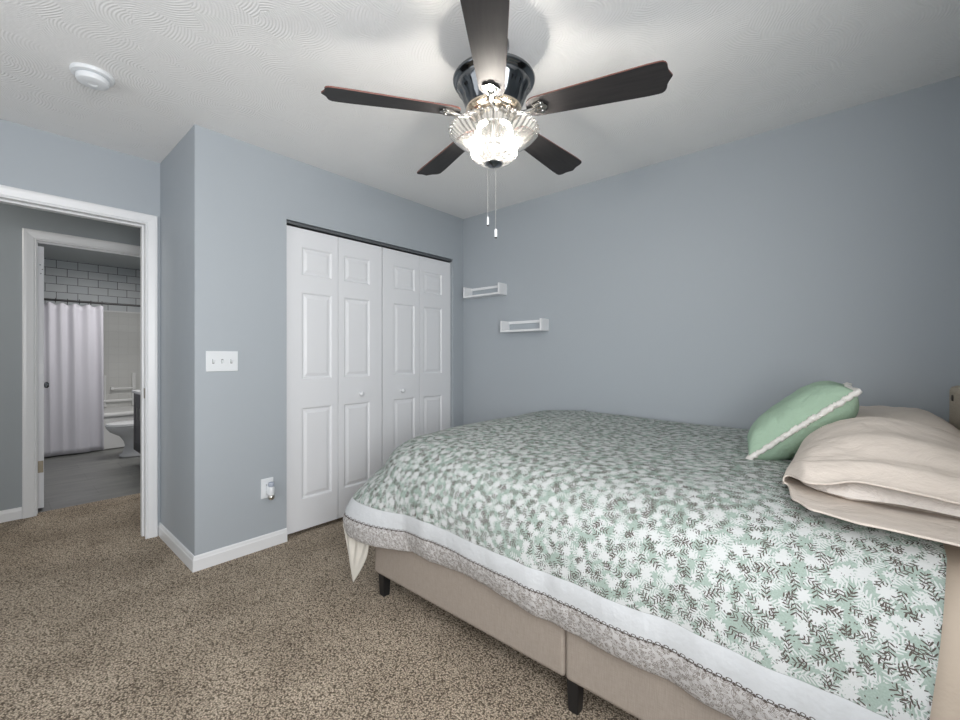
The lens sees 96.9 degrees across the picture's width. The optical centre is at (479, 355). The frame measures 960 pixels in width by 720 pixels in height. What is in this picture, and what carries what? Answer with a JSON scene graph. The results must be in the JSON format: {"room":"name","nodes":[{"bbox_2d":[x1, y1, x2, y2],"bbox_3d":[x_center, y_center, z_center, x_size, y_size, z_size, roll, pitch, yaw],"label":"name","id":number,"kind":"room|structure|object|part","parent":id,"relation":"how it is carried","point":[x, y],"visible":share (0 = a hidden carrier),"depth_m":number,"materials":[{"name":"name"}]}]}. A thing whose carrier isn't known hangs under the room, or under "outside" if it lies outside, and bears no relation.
{"room":"bedroom","nodes":[
{"label":"bedroom","id":0,"kind":"room"},
{"bbox_2d":[0,203,139,510],"bbox_3d":[-3.685,-0.044,2.742,0.120,2.440,4.500,0,0,41],"label":"wall","id":1,"kind":"structure","parent":0,"point":[13,219],"depth_m":3.05,"materials":[{"name":"grey paint"}]},
{"bbox_2d":[0,507,21,522],"bbox_3d":[-4.211,1.135,2.037,0.012,0.083,2.747,0,0,41],"label":"baseboard","id":2,"kind":"structure","parent":1,"relation":"attached to","point":[7,515],"depth_m":3.03,"materials":[{"name":"white paint"}]},
{"bbox_2d":[38,246,48,507],"bbox_3d":[-3.592,0.164,3.501,0.714,1.995,0.104,0,0,41],"label":"door","id":3,"kind":"structure","parent":1,"relation":"in","point":[41,385],"depth_m":3.25,"materials":[{"name":"white paint"}]},
{"bbox_2d":[22,228,139,518],"bbox_3d":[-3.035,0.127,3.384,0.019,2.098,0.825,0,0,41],"label":"trim","id":4,"kind":"structure","parent":1,"relation":"attached to","point":[30,237],"depth_m":3.10,"materials":[{"name":"white paint"}]},
{"bbox_2d":[0,119,159,524],"bbox_3d":[-2.632,-0.044,2.276,0.120,2.440,2.680,0,0,41],"label":"wall","id":5,"kind":"structure","parent":0,"point":[32,159],"depth_m":2.51,"materials":[{"name":"grey paint"}]},
{"bbox_2d":[0,185,157,538],"bbox_3d":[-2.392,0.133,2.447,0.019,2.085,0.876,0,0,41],"label":"trim","id":6,"kind":"structure","parent":5,"relation":"attached to","point":[150,221],"depth_m":2.74,"materials":[{"name":"white paint"}]},
{"bbox_2d":[38,243,139,268],"bbox_3d":[-4.406,-1.324,4.496,3.350,0.120,2.500,0,0,41],"label":"ceiling","id":7,"kind":"structure","parent":0,"point":[50,251],"depth_m":5.47,"materials":[{"name":"grey paint"}]},
{"bbox_2d":[44,258,139,311],"bbox_3d":[-5.632,-0.044,5.562,0.100,2.440,2.500,0,0,41],"label":"wall","id":8,"kind":"structure","parent":0,"point":[63,279],"depth_m":5.84,"materials":[{"name":"white tile"}]},
{"bbox_2d":[104,373,135,406],"bbox_3d":[-5.182,0.481,5.949,0.048,0.470,0.575,0,0,41],"label":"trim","id":9,"kind":"structure","parent":8,"relation":"attached to","point":[133,374],"depth_m":6.06,"materials":[{"name":"white plastic"}]},
{"bbox_2d":[103,312,139,407],"bbox_3d":[-5.590,0.061,5.525,0.012,1.350,2.300,0,0,41],"label":"trim surround","id":10,"kind":"object","parent":8,"relation":"attached to","point":[121,331],"depth_m":6.06,"materials":[{"name":"plastic"}]},
{"bbox_2d":[103,310,139,313],"bbox_3d":[-5.587,-0.624,5.523,0.020,0.020,2.300,0,0,41],"label":"cap","id":11,"kind":"object","parent":10,"relation":"attached to","point":[103,310],"depth_m":6.06,"materials":[{"name":"white plastic"}]},
{"bbox_2d":[110,386,134,389],"bbox_3d":[-5.080,0.461,6.056,0.060,0.040,0.270,0,0,41],"label":"towel bar","id":12,"kind":"object","parent":10,"relation":"attached to","point":[133,387],"visible":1,"depth_m":6.05,"materials":[{"name":"white plastic"}]},
{"bbox_2d":[160,131,188,549],"bbox_3d":[-1.835,-0.044,2.630,0.620,2.440,0.100,0,0,41],"label":"wall","id":13,"kind":"structure","parent":0,"point":[174,169],"depth_m":2.58,"materials":[{"name":"grey paint"}]},
{"bbox_2d":[158,522,193,572],"bbox_3d":[-1.829,1.135,2.551,0.732,0.083,0.012,0,0,41],"label":"baseboard","id":14,"kind":"structure","parent":13,"relation":"attached to","point":[171,541],"depth_m":2.52,"materials":[{"name":"white paint"}]},
{"bbox_2d":[0,447,639,719],"bbox_3d":[-2.664,1.226,2.575,8.500,0.100,5.590,0,0,41],"label":"floor","id":15,"kind":"structure","parent":0,"point":[100,619],"depth_m":1.78,"materials":[{"name":"brown carpet"}]},
{"bbox_2d":[55,406,133,455],"bbox_3d":[-5.274,0.949,5.250,0.810,0.455,2.280,0,0,41],"label":"bathtub","id":16,"kind":"object","parent":15,"relation":"on","point":[111,414],"visible":0.08,"depth_m":5.41,"materials":[{"name":"white ceramic"}]},
{"bbox_2d":[105,420,139,456],"bbox_3d":[-4.010,0.816,5.141,0.420,0.721,0.790,0,0,41],"label":"toilet","id":17,"kind":"object","parent":15,"relation":"on","point":[124,429],"visible":0.31,"depth_m":4.92,"materials":[{"name":"white ceramic"}]},
{"bbox_3d":[-4.096,0.806,5.043,0.372,0.021,0.528,0,0,41],"label":"seat","id":18,"kind":"part","parent":17,"relation":"part of","materials":[{"name":"white plastic"}]},
{"bbox_3d":[-4.092,0.783,5.048,0.368,0.020,0.534,0,0,41],"label":"lid","id":19,"kind":"part","parent":17,"relation":"part of","materials":[{"name":"white ceramic"}]},
{"bbox_2d":[132,390,139,452],"bbox_3d":[-3.235,0.773,4.539,0.910,0.805,0.652,0,0,41],"label":"vanity cabinet","id":20,"kind":"object","parent":15,"relation":"on","point":[136,392],"visible":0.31,"depth_m":4.49,"materials":[{"name":"black paint"}]},
{"bbox_2d":[132,390,139,394],"bbox_3d":[-3.227,0.386,4.548,0.910,0.030,0.627,0,0,41],"label":"countertop","id":21,"kind":"structure","parent":20,"relation":"on","point":[133,391],"depth_m":4.48,"materials":[{"name":"white stone"}]},
{"bbox_3d":[-3.581,0.706,4.470,0.410,0.550,0.018,0,0,41],"label":"door","id":22,"kind":"part","parent":20,"relation":"part of","materials":[{"name":"black paint"}]},
{"bbox_2d":[375,386,959,719],"bbox_3d":[0.805,0.653,1.966,2.166,1.045,1.602,0,0,41],"label":"bed","id":23,"kind":"object","parent":15,"relation":"on","point":[642,694],"visible":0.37,"depth_m":1.46,"materials":[{"name":"beige fabric"}]},
{"bbox_2d":[343,524,368,581],"bbox_3d":[-0.604,0.970,2.083,0.173,0.289,0.037,0,0,35],"label":"sheet","id":24,"kind":"object","parent":23,"relation":"hanging from","point":[357,551],"visible":0.7,"depth_m":2.08,"materials":[{"name":"white fabric"}]},
{"bbox_3d":[-0.470,1.118,2.097,0.044,0.116,0.044,0,0,41],"label":"leg","id":25,"kind":"part","parent":23,"relation":"part of","materials":[{"name":"black wood"}]},
{"bbox_3d":[0.317,1.118,1.413,0.044,0.116,0.044,0,0,41],"label":"leg","id":26,"kind":"part","parent":23,"relation":"part of","materials":[{"name":"black wood"}]},
{"bbox_2d":[343,410,946,719],"bbox_3d":[0.611,0.649,2.086,2.132,0.520,1.723,0,0,41],"label":"quilt","id":27,"kind":"object","parent":23,"relation":"on","point":[686,559],"visible":0.94,"depth_m":1.20,"materials":[{"name":"fabric"}]},
{"bbox_2d":[746,381,861,459],"bbox_3d":[1.321,0.266,1.754,0.354,0.326,0.462,0,0,37],"label":"throw pillow","id":28,"kind":"object","parent":27,"relation":"on","point":[779,432],"visible":0.95,"depth_m":1.61,"materials":[{"name":"green fabric"}]},
{"bbox_2d":[782,417,959,546],"bbox_3d":[1.210,0.299,1.262,0.480,0.199,0.911,0,0,41],"label":"pillow","id":29,"kind":"object","parent":27,"relation":"on","point":[901,476],"visible":1,"depth_m":1.14,"materials":[{"name":"beige fabric"}]},
{"bbox_2d":[855,405,959,437],"bbox_3d":[1.736,0.325,1.843,0.439,0.204,0.600,0,0,38],"label":"pillow","id":30,"kind":"object","parent":27,"relation":"on","point":[918,415],"visible":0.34,"depth_m":1.69,"materials":[{"name":"beige fabric"}]},
{"bbox_3d":[1.596,0.604,1.277,0.068,0.945,1.602,0,0,41],"label":"headboard","id":31,"kind":"part","parent":23,"relation":"part of","materials":[{"name":"fabric"}]},
{"bbox_2d":[189,124,462,555],"bbox_3d":[-0.893,-0.044,3.163,0.100,2.440,2.140,0,0,41],"label":"wall","id":32,"kind":"structure","parent":0,"point":[243,196],"depth_m":2.54,"materials":[{"name":"grey paint"}]},
{"bbox_2d":[206,351,237,371],"bbox_3d":[-1.464,0.032,2.419,0.016,0.115,0.164,0,0,41],"label":"switch plate","id":33,"kind":"object","parent":32,"relation":"attached to","point":[216,361],"visible":1,"depth_m":2.42,"materials":[{"name":"white plastic"}]},
{"bbox_2d":[193,528,286,571],"bbox_3d":[-1.393,1.135,2.504,0.012,0.083,0.514,0,0,41],"label":"baseboard","id":34,"kind":"structure","parent":32,"relation":"attached to","point":[224,554],"depth_m":2.48,"materials":[{"name":"white paint"}]},
{"bbox_2d":[261,477,272,498],"bbox_3d":[-1.304,0.811,2.608,0.008,0.120,0.074,0,0,41],"label":"wall outlet","id":35,"kind":"object","parent":32,"relation":"attached to","point":[264,482],"visible":0.59,"depth_m":2.59,"materials":[{"name":"white plastic"}]},
{"bbox_2d":[266,482,274,499],"bbox_3d":[-1.276,0.823,2.597,0.049,0.106,0.040,0,0,41],"label":"plug","id":36,"kind":"object","parent":35,"relation":"attached to","point":[270,489],"visible":1,"depth_m":2.58,"materials":[{"name":"white plastic"}]},
{"bbox_2d":[287,225,381,534],"bbox_3d":[-0.998,0.155,2.999,0.071,1.985,0.739,0,0,41],"label":"door","id":37,"kind":"structure","parent":32,"relation":"in","point":[334,284],"depth_m":2.96,"materials":[{"name":"white paint"}]},
{"bbox_2d":[287,221,451,261],"bbox_3d":[-0.763,-0.846,3.292,0.047,0.034,1.499,0,0,41],"label":"trim","id":38,"kind":"structure","parent":32,"relation":"attached to","point":[289,223],"depth_m":3.15,"materials":[{"name":"grey metal"}]},
{"bbox_2d":[382,247,449,466],"bbox_3d":[-0.507,0.155,3.564,0.071,1.985,0.739,0,0,41],"label":"door","id":39,"kind":"structure","parent":32,"relation":"in","point":[415,288],"depth_m":3.52,"materials":[{"name":"white paint"}]},
{"bbox_2d":[0,0,959,218],"bbox_3d":[-0.600,-1.324,1.542,4.030,0.120,4.440,0,0,41],"label":"ceiling","id":40,"kind":"structure","parent":0,"point":[254,72],"depth_m":1.90,"materials":[{"name":"white paint"}]},
{"bbox_2d":[69,62,114,90],"bbox_3d":[-1.738,-1.242,1.910,0.152,0.044,0.152,0,0,41],"label":"smoke detector","id":41,"kind":"object","parent":40,"relation":"attached to","point":[93,77],"visible":1,"depth_m":1.88,"materials":[{"name":"white plastic"}]},
{"bbox_2d":[321,0,672,238],"bbox_3d":[0.091,-0.870,1.763,1.267,0.789,1.223,0,0,41],"label":"ceiling fan","id":42,"kind":"object","parent":40,"relation":"hanging from","point":[493,84],"visible":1,"depth_m":1.62,"materials":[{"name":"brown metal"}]},
{"bbox_3d":[-0.332,-0.970,1.629,0.522,0.006,0.140,0,12,-14],"label":"blade","id":43,"kind":"part","parent":42,"relation":"part of","materials":[{"name":"black wood"}]},
{"bbox_3d":[-0.153,-0.970,2.062,0.140,0.006,0.522,-14,7,-31],"label":"blade","id":44,"kind":"part","parent":42,"relation":"part of","materials":[{"name":"brown wood"}]},
{"bbox_3d":[-0.008,-0.868,1.728,0.050,0.083,0.050,0,0,41],"label":"bulb","id":45,"kind":"part","parent":42,"relation":"part of","materials":[{"name":"white glass"}]},
{"bbox_3d":[0.025,-0.970,1.324,0.140,0.006,0.522,12,1,4],"label":"blade","id":46,"kind":"part","parent":42,"relation":"part of","materials":[{"name":"brown wood"}]},
{"bbox_3d":[0.056,-0.840,1.722,0.369,0.133,0.369,0,0,41],"label":"lamp shade","id":47,"kind":"part","parent":42,"relation":"part of","materials":[{"name":"clear glass"}]},
{"bbox_3d":[0.064,-0.645,1.722,0.003,0.271,0.003,0,0,41],"label":"pull chain","id":48,"kind":"part","parent":42,"relation":"part of","materials":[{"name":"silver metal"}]},
{"bbox_3d":[0.121,-0.868,1.713,0.050,0.083,0.050,0,0,41],"label":"bulb","id":49,"kind":"part","parent":42,"relation":"part of","materials":[{"name":"white glass"}]},
{"bbox_3d":[0.315,-0.970,2.026,0.140,0.006,0.522,-16,-10,39],"label":"blade","id":50,"kind":"part","parent":42,"relation":"part of","materials":[{"name":"brown wood"}]},
{"bbox_3d":[0.425,-0.970,1.570,0.522,0.006,0.140,0,-12,22],"label":"blade","id":51,"kind":"part","parent":42,"relation":"part of","materials":[{"name":"brown wood"}]},
{"bbox_2d":[426,76,959,428],"bbox_3d":[0.829,-0.044,3.162,4.000,2.440,0.120,0,0,41],"label":"wall","id":52,"kind":"structure","parent":0,"point":[712,286],"depth_m":2.49,"materials":[{"name":"grey paint"}]},
{"bbox_2d":[463,282,506,298],"bbox_3d":[0.039,-0.561,3.698,0.409,0.094,0.108,0,0,41],"label":"wall shelf","id":53,"kind":"object","parent":52,"relation":"attached to","point":[502,287],"visible":1,"depth_m":3.69,"materials":[{"name":"white paint"}]},
{"bbox_3d":[-0.109,-0.561,3.827,0.016,0.094,0.108,0,0,41],"label":"panel","id":54,"kind":"part","parent":53,"relation":"part of","materials":[{"name":"white paint"}]},
{"bbox_3d":[0.070,-0.595,3.734,0.377,0.022,0.014,0,0,41],"label":"rail","id":55,"kind":"part","parent":53,"relation":"part of","materials":[{"name":"white paint"}]},
{"bbox_3d":[0.188,-0.561,3.569,0.016,0.094,0.108,0,0,41],"label":"panel","id":56,"kind":"part","parent":53,"relation":"part of","materials":[{"name":"white paint"}]},
{"bbox_2d":[500,318,548,332],"bbox_3d":[0.353,-0.241,3.425,0.400,0.094,0.108,0,0,41],"label":"wall shelf","id":57,"kind":"object","parent":52,"relation":"attached to","point":[544,323],"visible":1,"depth_m":3.41,"materials":[{"name":"white paint"}]},
{"bbox_3d":[0.208,-0.241,3.551,0.016,0.094,0.108,0,0,41],"label":"panel","id":58,"kind":"part","parent":57,"relation":"part of","materials":[{"name":"white paint"}]},
{"bbox_3d":[0.384,-0.275,3.461,0.368,0.022,0.014,0,0,41],"label":"rail","id":59,"kind":"part","parent":57,"relation":"part of","materials":[{"name":"white paint"}]},
{"bbox_3d":[0.498,-0.241,3.299,0.016,0.094,0.108,0,0,41],"label":"panel","id":60,"kind":"part","parent":57,"relation":"part of","materials":[{"name":"white paint"}]},
{"bbox_3d":[-5.171,-0.044,3.571,3.210,2.440,0.100,0,0,41],"label":"wall","id":61,"kind":"structure","parent":0,"visible":0},
{"bbox_2d":[44,298,139,306],"bbox_3d":[-4.953,-0.651,4.971,0.026,0.025,2.300,0,0,41],"label":"shower curtain rod","id":62,"kind":"object","parent":61,"relation":"attached to","point":[47,299],"visible":0.48,"depth_m":5.20,"materials":[{"name":"black"}]},
{"bbox_2d":[44,298,103,456],"bbox_3d":[-5.014,0.247,4.875,0.080,1.847,1.057,0,0,41],"label":"shower curtain","id":63,"kind":"object","parent":62,"relation":"hanging from","point":[73,334],"visible":0.66,"depth_m":5.06,"materials":[{"name":"grey fabric"}]},
{"bbox_3d":[0.808,0.661,1.981,2.011,0.280,1.499,0,0,41],"label":"mattress","id":64,"kind":"object","parent":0,"visible":0},
{"bbox_2d":[929,543,959,719],"bbox_3d":[1.393,0.658,1.436,0.420,0.465,1.615,0,0,41],"label":"sheet","id":65,"kind":"object","parent":64,"relation":"on","point":[946,696],"visible":0.17,"depth_m":0.83,"materials":[{"name":"beige fabric"}]}
]}

